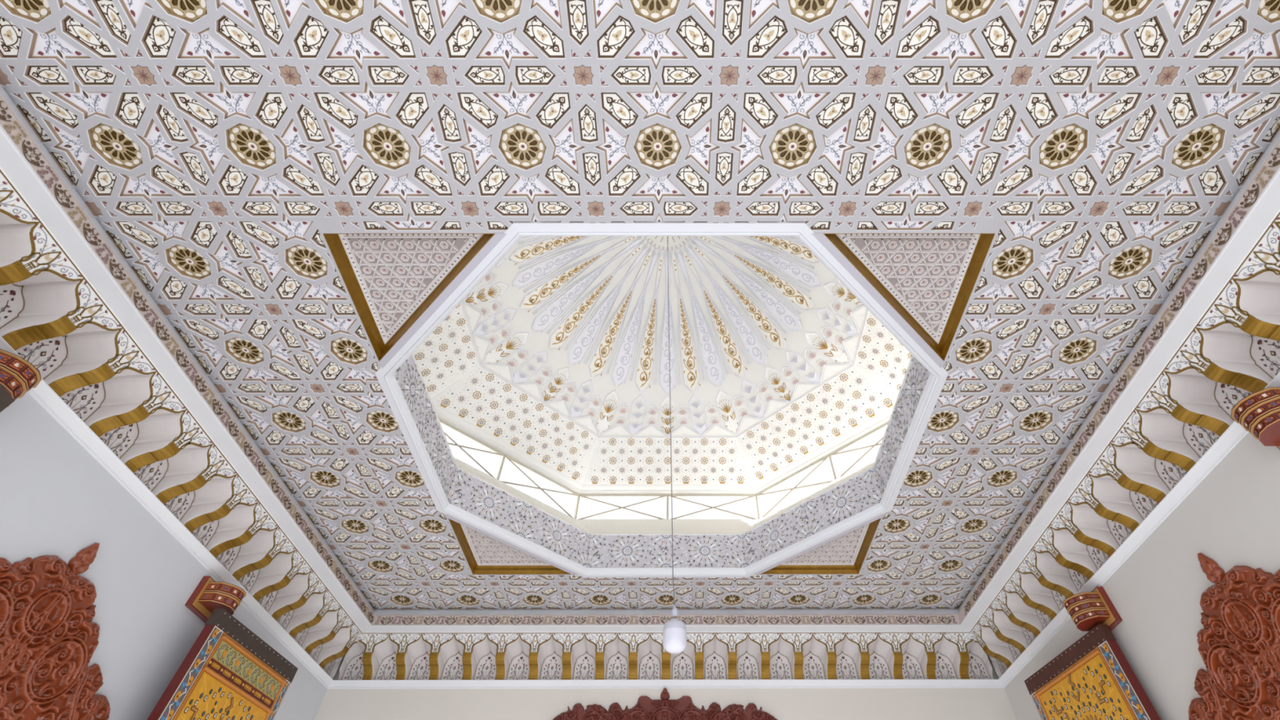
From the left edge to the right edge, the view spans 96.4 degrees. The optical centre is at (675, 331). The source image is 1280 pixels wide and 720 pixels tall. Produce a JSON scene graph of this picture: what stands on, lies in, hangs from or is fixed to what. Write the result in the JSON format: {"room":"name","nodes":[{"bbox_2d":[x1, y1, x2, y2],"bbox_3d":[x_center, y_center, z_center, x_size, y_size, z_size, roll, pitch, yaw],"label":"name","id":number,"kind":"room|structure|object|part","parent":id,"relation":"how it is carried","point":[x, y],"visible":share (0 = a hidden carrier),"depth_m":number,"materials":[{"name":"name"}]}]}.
{"room":"mosque","nodes":[
{"label":"mosque","id":0,"kind":"room"},
{"bbox_2d":[0,264,327,719],"bbox_3d":[-3.759,1.726,2.325,0.415,4.638,8.265,0,-51,0],"label":"wall","id":1,"kind":"structure","parent":0,"point":[56,499],"depth_m":3.62,"materials":[{"name":"white paint"}]},
{"bbox_2d":[0,348,41,406],"bbox_3d":[-3.429,0.242,2.886,0.248,0.231,0.320,0,-51,0],"label":"pivot bracket","id":2,"kind":"object","parent":1,"relation":"attached to","point":[18,375],"visible":0.94,"depth_m":2.88,"materials":[{"name":"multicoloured wood"}]},
{"bbox_2d":[0,383,14,412],"bbox_3d":[-3.226,1.009,1.115,0.092,3.466,1.095,5,-51,-4],"label":"wooden door","id":3,"kind":"structure","parent":2,"relation":"attached to","point":[6,399],"depth_m":2.76,"materials":[{"name":"wood"}]},
{"bbox_2d":[0,542,110,719],"bbox_3d":[-3.513,1.802,2.878,0.070,1.617,1.949,0,-51,0],"label":"wood panel","id":4,"kind":"object","parent":1,"relation":"attached to","point":[49,637],"visible":1,"depth_m":3.19,"materials":[{"name":"red wood"}]},
{"bbox_2d":[0,84,374,688],"bbox_3d":[-3.363,0.414,3.612,0.421,0.690,7.855,0,-51,0],"label":"crown molding","id":5,"kind":"structure","parent":1,"relation":"attached to","point":[61,261],"depth_m":3.63,"materials":[{"name":"paint"}]},
{"bbox_3d":[-3.531,0.603,3.380,0.054,0.092,7.855,0,-51,0],"label":"moulding","id":6,"kind":"part","parent":5,"relation":"part of","materials":[{"name":"white paint"}]},
{"bbox_2d":[184,576,245,622],"bbox_3d":[-3.430,2.039,4.321,0.248,0.219,0.320,0,-51,0],"label":"pivot bracket","id":7,"kind":"object","parent":1,"relation":"attached to","point":[209,595],"visible":0.96,"depth_m":4.25,"materials":[{"name":"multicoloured wood"}]},
{"bbox_3d":[-3.529,2.039,4.321,0.050,0.219,0.320,0,-51,0],"label":"plate","id":8,"kind":"part","parent":7,"relation":"part of","materials":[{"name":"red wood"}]},
{"bbox_2d":[146,608,297,719],"bbox_3d":[-3.287,3.552,3.185,0.092,3.466,1.092,-4,-51,3],"label":"wall panel","id":9,"kind":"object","parent":7,"relation":"attached to","point":[228,673],"depth_m":4.18,"materials":[{"name":"wood"}]},
{"bbox_3d":[-3.258,3.014,3.875,0.012,1.492,0.888,-4,-51,3],"label":"gilt frame","id":10,"kind":"part","parent":9,"relation":"part of","materials":[{"name":"gold metal"}]},
{"bbox_3d":[-3.260,2.611,4.376,0.004,0.115,0.837,-4,-51,3],"label":"floral panel","id":11,"kind":"part","parent":9,"relation":"part of","materials":[{"name":"paint"}]},
{"bbox_2d":[0,0,1279,609],"bbox_3d":[-0.091,0.076,3.802,6.356,0.026,7.565,0,-51,0],"label":"ceiling","id":12,"kind":"structure","parent":0,"point":[216,144],"depth_m":3.01,"materials":[{"name":"paint"}]},
{"bbox_2d":[323,233,495,361],"bbox_3d":[-1.522,-0.202,3.609,0.988,0.082,0.988,0,-51,0],"label":"spandrel panel","id":13,"kind":"object","parent":12,"relation":"attached to","point":[390,280],"visible":0.98,"depth_m":3.51,"materials":[{"name":"white paint"}]},
{"bbox_2d":[448,518,571,574],"bbox_3d":[-1.524,2.018,5.416,0.988,0.082,0.988,0,-51,0],"label":"spandrel panel","id":14,"kind":"object","parent":12,"relation":"attached to","point":[484,554],"visible":0.77,"depth_m":5.63,"materials":[{"name":"beige paint"}]},
{"bbox_2d":[394,352,929,567],"bbox_3d":[-0.093,0.552,4.951,5.490,1.076,5.490,0,-51,0],"label":"drum","id":15,"kind":"object","parent":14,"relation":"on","point":[588,543],"visible":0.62,"depth_m":5.65,"materials":[{"name":"paint"}]},
{"bbox_3d":[-2.039,0.767,4.684,0.027,0.396,1.624,0,-51,0],"label":"lattice panel","id":16,"kind":"part","parent":15,"relation":"part of","materials":[{"name":"white paint"}]},
{"bbox_3d":[-1.470,1.835,5.554,0.027,0.396,1.624,-38,-60,26],"label":"lattice panel","id":17,"kind":"part","parent":15,"relation":"part of","materials":[{"name":"white paint"}]},
{"bbox_2d":[413,235,911,493],"bbox_3d":[-0.096,-0.684,6.470,5.660,2.097,5.660,0,-51,0],"label":"dome","id":18,"kind":"object","parent":15,"relation":"on","point":[557,361],"visible":0.51,"depth_m":7.06,"materials":[{"name":"white paint"}]},
{"bbox_3d":[-2.020,-0.537,6.016,0.433,0.323,0.520,0,-51,0],"label":"flower panel","id":19,"kind":"part","parent":18,"relation":"part of","materials":[{"name":"white paint"}]},
{"bbox_3d":[-2.007,-0.202,6.288,0.460,0.323,0.505,0,-51,0],"label":"flower panel","id":20,"kind":"part","parent":18,"relation":"part of","materials":[{"name":"white paint"}]},
{"bbox_3d":[-2.007,-0.850,5.760,0.460,0.323,0.620,0,-51,0],"label":"flower panel","id":21,"kind":"part","parent":18,"relation":"part of","materials":[{"name":"white paint"}]},
{"bbox_3d":[-1.968,0.119,6.549,0.538,0.323,0.488,0,-51,0],"label":"flower panel","id":22,"kind":"part","parent":18,"relation":"part of","materials":[{"name":"white paint"}]},
{"bbox_3d":[-1.876,0.385,6.766,0.707,0.323,0.400,0,-51,0],"label":"flower panel","id":23,"kind":"part","parent":18,"relation":"part of","materials":[{"name":"white paint"}]},
{"bbox_3d":[-1.574,0.558,6.907,0.433,0.323,0.518,-37,-60,26],"label":"flower panel","id":24,"kind":"part","parent":18,"relation":"part of","materials":[{"name":"white paint"}]},
{"bbox_3d":[-1.260,0.788,7.095,0.458,0.323,0.504,-37,-60,26],"label":"flower panel","id":25,"kind":"part","parent":18,"relation":"part of","materials":[{"name":"white paint"}]},
{"bbox_3d":[-0.939,1.013,7.278,0.555,0.323,0.463,-31,-57,22],"label":"flower panel","id":26,"kind":"part","parent":18,"relation":"part of","materials":[{"name":"white paint"}]},
{"bbox_3d":[-0.672,1.079,7.332,0.620,0.323,0.460,0,-51,0],"label":"flower panel","id":27,"kind":"part","parent":18,"relation":"part of","materials":[{"name":"white paint"}]},
{"bbox_3d":[-0.267,1.089,7.341,0.520,0.323,0.433,0,-51,0],"label":"flower panel","id":28,"kind":"part","parent":18,"relation":"part of","materials":[{"name":"white paint"}]},
{"bbox_3d":[-0.094,-0.050,5.691,5.660,0.088,5.660,0,-51,0],"label":"moulding","id":29,"kind":"part","parent":18,"relation":"part of","materials":[{"name":"white paint"}]},
{"bbox_2d":[662,235,686,653],"bbox_3d":[-0.005,0.268,5.300,0.140,5.080,0.140,-38,-60,26],"label":"pendant bulb","id":30,"kind":"object","parent":18,"relation":"hanging from","point":[674,631],"visible":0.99,"depth_m":3.38,"materials":[{"name":"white glass"}]},
{"bbox_3d":[-0.051,0.186,5.401,0.096,4.820,0.006,0,-51,0],"label":"cord","id":31,"kind":"part","parent":30,"relation":"part of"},
{"bbox_2d":[671,604,678,617],"bbox_3d":[-0.002,1.723,3.512,0.042,0.072,0.042,0,-51,0],"label":"socket","id":32,"kind":"object","parent":30,"relation":"attached to","point":[674,612],"depth_m":3.49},
{"bbox_3d":[-0.002,1.837,3.372,0.140,0.108,0.140,0,-51,0],"label":"bulb glass","id":33,"kind":"part","parent":30,"relation":"part of","materials":[{"name":"white glass"}]},
{"bbox_3d":[-0.002,1.778,3.444,0.141,0.078,0.141,0,-51,0],"label":"bulb","id":34,"kind":"part","parent":30,"relation":"part of","materials":[{"name":"white glass"}]},
{"bbox_3d":[0.165,1.078,7.334,0.505,0.323,0.460,0,-51,0],"label":"flower panel","id":35,"kind":"part","parent":18,"relation":"part of","materials":[{"name":"white paint"}]},
{"bbox_3d":[0.578,1.048,7.309,0.488,0.323,0.538,0,-51,0],"label":"flower panel","id":36,"kind":"part","parent":18,"relation":"part of","materials":[{"name":"white paint"}]},
{"bbox_3d":[0.920,0.976,7.252,0.400,0.323,0.707,0,-51,0],"label":"flower panel","id":37,"kind":"part","parent":18,"relation":"part of","materials":[{"name":"white paint"}]},
{"bbox_3d":[1.145,0.741,7.061,0.518,0.323,0.433,-37,-60,26],"label":"flower panel","id":38,"kind":"part","parent":18,"relation":"part of","materials":[{"name":"white paint"}]},
{"bbox_3d":[1.441,0.497,6.863,0.504,0.323,0.458,-37,-60,26],"label":"flower panel","id":39,"kind":"part","parent":18,"relation":"part of","materials":[{"name":"white paint"}]},
{"bbox_3d":[1.731,0.249,6.661,0.463,0.323,0.555,-31,-57,22],"label":"flower panel","id":40,"kind":"part","parent":18,"relation":"part of","materials":[{"name":"white paint"}]},
{"bbox_3d":[1.817,0.041,6.493,0.460,0.323,0.620,0,-51,0],"label":"flower panel","id":41,"kind":"part","parent":18,"relation":"part of","materials":[{"name":"white paint"}]},
{"bbox_3d":[1.830,-0.273,6.237,0.433,0.323,0.520,0,-51,0],"label":"flower panel","id":42,"kind":"part","parent":18,"relation":"part of","materials":[{"name":"white paint"}]},
{"bbox_3d":[-0.094,2.276,5.916,1.624,0.396,0.027,0,-51,0],"label":"lattice panel","id":43,"kind":"part","parent":15,"relation":"part of","materials":[{"name":"grey paint"}]},
{"bbox_3d":[1.283,1.834,5.558,1.624,0.396,0.027,-38,-60,26],"label":"lattice panel","id":44,"kind":"part","parent":15,"relation":"part of","materials":[{"name":"white paint"}]},
{"bbox_3d":[1.854,0.766,4.690,0.027,0.396,1.624,0,-51,0],"label":"lattice panel","id":45,"kind":"part","parent":15,"relation":"part of","materials":[{"name":"white paint"}]},
{"bbox_2d":[375,221,948,577],"bbox_3d":[-0.092,0.811,4.632,4.040,0.414,4.040,0,-51,0],"label":"frame","id":46,"kind":"object","parent":12,"relation":"attached to","point":[500,244],"visible":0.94,"depth_m":3.87,"materials":[{"name":"paint"}]},
{"bbox_2d":[761,518,880,573],"bbox_3d":[1.338,2.017,5.420,0.988,0.082,0.988,0,-51,0],"label":"spandrel panel","id":47,"kind":"object","parent":12,"relation":"attached to","point":[846,553],"visible":0.81,"depth_m":5.63,"materials":[{"name":"white paint"}]},
{"bbox_2d":[823,233,995,360],"bbox_3d":[1.340,-0.203,3.613,0.988,0.082,0.988,0,-51,0],"label":"spandrel panel","id":48,"kind":"object","parent":12,"relation":"attached to","point":[929,279],"visible":0.98,"depth_m":3.51,"materials":[{"name":"white paint"}]},
{"bbox_2d":[314,643,1016,719],"bbox_3d":[-0.091,4.769,4.808,7.626,4.638,0.415,0,-51,0],"label":"wall","id":49,"kind":"structure","parent":0,"point":[783,704],"depth_m":5.75,"materials":[{"name":"white paint"}]},
{"bbox_2d":[552,687,777,719],"bbox_3d":[-0.104,3.913,5.470,2.464,0.926,0.070,0,-51,0],"label":"wood panel","id":50,"kind":"object","parent":49,"relation":"attached to","point":[683,708],"visible":1,"depth_m":5.64,"materials":[{"name":"red wood"}]},
{"bbox_2d":[327,608,1004,688],"bbox_3d":[-0.093,3.308,5.973,6.936,0.690,0.421,0,-51,0],"label":"crown molding","id":51,"kind":"structure","parent":49,"relation":"attached to","point":[725,648],"depth_m":5.99,"materials":[{"name":"paint"}]},
{"bbox_3d":[-0.093,3.627,5.847,6.936,0.092,0.054,0,-51,0],"label":"moulding","id":52,"kind":"part","parent":51,"relation":"part of","materials":[{"name":"white paint"}]},
{"bbox_2d":[1004,364,1279,719],"bbox_3d":[3.582,1.724,2.336,0.415,4.638,8.265,0,-51,0],"label":"wall","id":53,"kind":"structure","parent":0,"point":[1232,517],"depth_m":3.78,"materials":[{"name":"white paint"}]},
{"bbox_2d":[1062,586,1122,631],"bbox_3d":[3.245,2.220,4.502,0.252,0.261,0.320,0,-51,0],"label":"pivot bracket","id":54,"kind":"object","parent":53,"relation":"attached to","point":[1087,610],"visible":0.99,"depth_m":4.43,"materials":[{"name":"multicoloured wood"}]},
{"bbox_2d":[1024,624,1160,719],"bbox_3d":[3.201,3.775,3.380,0.092,3.470,1.127,5,-51,-5],"label":"wall panel","id":55,"kind":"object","parent":54,"relation":"attached to","point":[1092,678],"depth_m":4.39,"materials":[{"name":"yellow wood"}]},
{"bbox_3d":[3.169,3.233,4.071,0.012,1.492,0.922,5,-51,-5],"label":"gilt frame","id":56,"kind":"part","parent":55,"relation":"part of","materials":[{"name":"gold metal"}]},
{"bbox_3d":[3.346,2.220,4.502,0.050,0.261,0.320,0,-51,0],"label":"plate","id":57,"kind":"part","parent":54,"relation":"part of","materials":[{"name":"red wood"}]},
{"bbox_2d":[958,129,1279,687],"bbox_3d":[3.182,0.412,3.622,0.421,0.690,7.855,0,-51,0],"label":"crown molding","id":58,"kind":"structure","parent":53,"relation":"attached to","point":[1223,311],"depth_m":3.83,"materials":[{"name":"paint"}]},
{"bbox_3d":[3.351,0.601,3.391,0.054,0.092,7.855,0,-51,0],"label":"moulding","id":59,"kind":"part","parent":58,"relation":"part of","materials":[{"name":"white paint"}]},
{"bbox_2d":[1188,552,1279,719],"bbox_3d":[3.335,1.930,3.040,0.070,1.617,1.949,0,-51,0],"label":"wood panel","id":60,"kind":"object","parent":53,"relation":"attached to","point":[1238,642],"visible":1,"depth_m":3.36,"materials":[{"name":"red wood"}]},
{"bbox_2d":[1231,386,1279,449],"bbox_3d":[3.247,0.474,3.106,0.252,0.261,0.320,0,-51,0],"label":"pivot bracket","id":61,"kind":"object","parent":53,"relation":"attached to","point":[1258,413],"visible":1,"depth_m":3.08,"materials":[{"name":"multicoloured wood"}]},
{"bbox_3d":[-0.093,0.529,4.980,25.869,0.982,25.869,0,-51,0],"label":"roof","id":62,"kind":"structure","parent":0,"visible":0},
{"label":"curb","id":63,"kind":"object","parent":62,"relation":"on","visible":0},
{"bbox_2d":[438,417,580,519],"bbox_3d":[-2.068,1.621,6.760,0.041,0.399,2.331,-38,-60,26],"label":"window","id":64,"kind":"structure","parent":63,"relation":"on","point":[513,461],"depth_m":6.87,"materials":[{"name":"paint"}]},
{"bbox_2d":[574,493,760,519],"bbox_3d":[-0.096,2.254,7.278,2.331,0.399,0.041,0,-51,0],"label":"window","id":65,"kind":"structure","parent":63,"relation":"on","point":[589,496],"depth_m":7.40,"materials":[{"name":"glass"}]},
{"bbox_2d":[755,421,888,519],"bbox_3d":[1.877,1.620,6.766,2.331,0.399,0.041,-38,-60,26],"label":"window","id":66,"kind":"structure","parent":63,"relation":"on","point":[841,450],"depth_m":6.90,"materials":[{"name":"paint"}]}
]}

